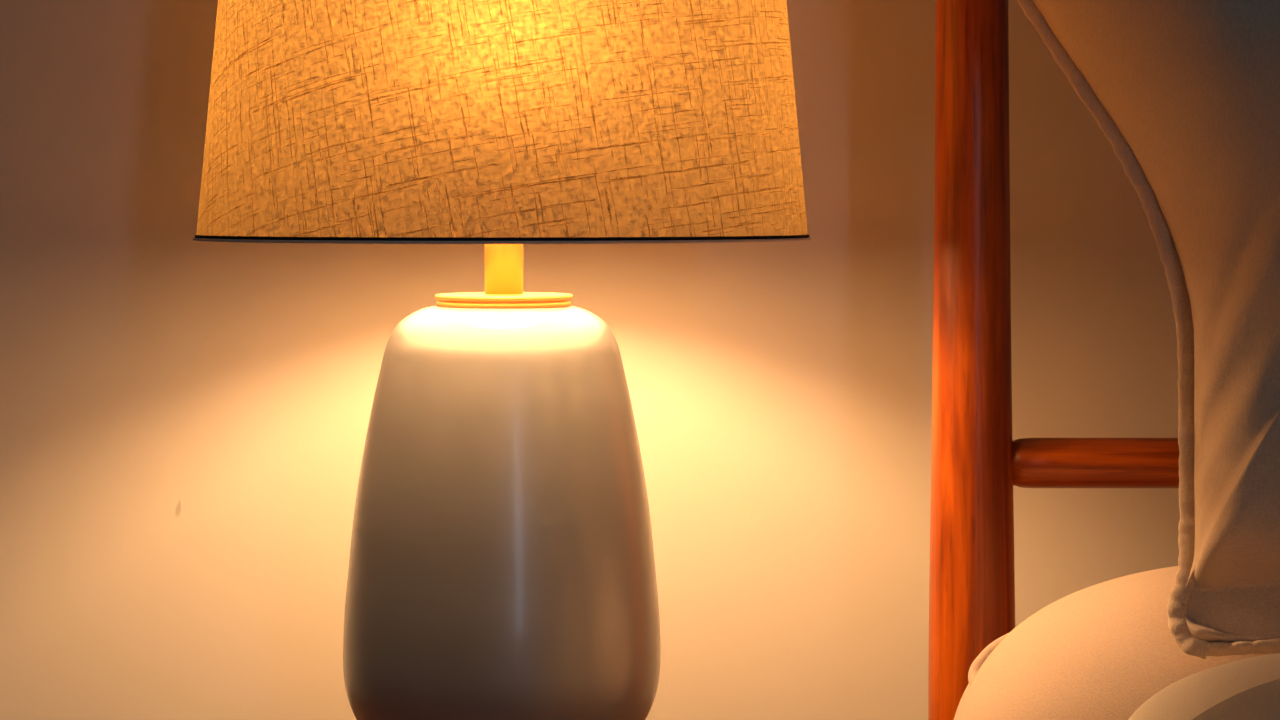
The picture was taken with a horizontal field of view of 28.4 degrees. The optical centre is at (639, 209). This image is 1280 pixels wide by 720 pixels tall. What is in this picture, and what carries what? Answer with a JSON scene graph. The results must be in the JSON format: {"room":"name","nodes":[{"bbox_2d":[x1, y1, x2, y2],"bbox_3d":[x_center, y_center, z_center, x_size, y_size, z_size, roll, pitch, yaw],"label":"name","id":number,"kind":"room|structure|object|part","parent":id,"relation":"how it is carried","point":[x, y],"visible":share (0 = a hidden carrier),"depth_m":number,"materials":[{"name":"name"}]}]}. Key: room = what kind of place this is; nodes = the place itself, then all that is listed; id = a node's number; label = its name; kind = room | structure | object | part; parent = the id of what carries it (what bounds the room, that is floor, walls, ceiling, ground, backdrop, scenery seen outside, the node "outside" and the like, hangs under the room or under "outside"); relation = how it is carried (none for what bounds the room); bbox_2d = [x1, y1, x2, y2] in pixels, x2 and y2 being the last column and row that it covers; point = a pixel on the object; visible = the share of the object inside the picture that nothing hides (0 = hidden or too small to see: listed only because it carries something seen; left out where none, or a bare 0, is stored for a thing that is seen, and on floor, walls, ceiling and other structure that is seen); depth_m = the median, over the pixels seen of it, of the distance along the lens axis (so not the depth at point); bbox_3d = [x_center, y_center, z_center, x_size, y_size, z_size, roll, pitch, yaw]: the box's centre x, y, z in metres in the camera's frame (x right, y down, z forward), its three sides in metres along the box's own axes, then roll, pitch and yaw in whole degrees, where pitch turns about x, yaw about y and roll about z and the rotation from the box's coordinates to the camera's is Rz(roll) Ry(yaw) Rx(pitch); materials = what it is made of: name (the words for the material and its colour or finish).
{"room":"bedroom","nodes":[
{"label":"bedroom","id":0,"kind":"room"},
{"bbox_2d":[0,0,1179,719],"bbox_3d":[0.119,-0.391,1.845,4.800,2.600,0.120,0,0,0],"label":"wall","id":1,"kind":"structure","parent":0,"point":[184,421],"depth_m":1.78,"materials":[{"name":"paint"}]},
{"bbox_3d":[0.119,0.959,0.042,4.800,0.100,3.485,0,0,0],"label":"floor","id":2,"kind":"structure","parent":0,"visible":0},
{"bbox_2d":[928,0,1179,719],"bbox_3d":[0.937,0.298,0.567,1.514,1.222,2.081,0,0,0],"label":"frame","id":3,"kind":"object","parent":2,"relation":"on","point":[976,462],"visible":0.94,"depth_m":1.56,"materials":[{"name":"brown wood"}]},
{"bbox_3d":[0.207,0.298,1.580,0.054,1.222,0.054,0,0,0],"label":"post","id":4,"kind":"part","parent":3,"relation":"part of","materials":[{"name":"brown wood"}]},
{"bbox_3d":[0.937,0.158,1.580,1.430,0.031,0.031,0,0,0],"label":"rail","id":5,"kind":"part","parent":3,"relation":"part of","materials":[{"name":"brown wood"}]},
{"bbox_3d":[0.937,0.527,0.570,1.400,0.191,1.910,0,0,0],"label":"mattress","id":6,"kind":"object","parent":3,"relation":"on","visible":0},
{"bbox_2d":[954,566,1275,719],"bbox_3d":[0.484,0.314,1.410,0.622,0.232,0.281,0,0,0],"label":"pillow","id":7,"kind":"object","parent":6,"relation":"on","point":[1100,651],"visible":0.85,"depth_m":1.35,"materials":[{"name":"beige fabric"}]},
{"bbox_2d":[1017,0,1279,658],"bbox_3d":[0.361,-0.004,1.335,0.435,0.468,0.234,0,0,14],"label":"pillow","id":8,"kind":"object","parent":7,"relation":"on","point":[1185,94],"visible":1,"depth_m":1.30,"materials":[{"name":"fabric"}]},
{"bbox_2d":[1128,653,1279,719],"bbox_3d":[0.653,0.299,1.040,0.934,0.260,0.444,0,0,0],"label":"duvet","id":9,"kind":"object","parent":6,"relation":"on","point":[1249,688],"visible":1,"depth_m":1.13,"materials":[{"name":"beige fabric"}]},
{"bbox_3d":[-0.113,0.634,1.495,0.495,0.550,0.474,0,0,0],"label":"nightstand","id":10,"kind":"object","parent":2,"relation":"on","visible":0},
{"bbox_2d":[193,0,810,719],"bbox_3d":[-0.081,0.052,1.500,0.363,0.614,0.363,0,0,-40],"label":"table lamp","id":11,"kind":"object","parent":10,"relation":"on","point":[502,560],"visible":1,"depth_m":1.41,"materials":[{"name":"beige ceramic"}]},
{"bbox_3d":[-0.081,-0.120,1.500,0.359,0.270,0.359,0,0,0],"label":"lamp shade","id":12,"kind":"part","parent":11,"relation":"part of","materials":[{"name":"fabric"}]},
{"bbox_3d":[-0.081,0.015,1.500,0.361,0.002,0.361,0,0,-44],"label":"shade trim","id":13,"kind":"part","parent":11,"relation":"part of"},
{"bbox_3d":[-0.081,0.015,1.500,0.023,0.070,0.023,0,0,0],"label":"stem","id":14,"kind":"part","parent":11,"relation":"part of","materials":[{"name":"yellow metal"}]}
]}

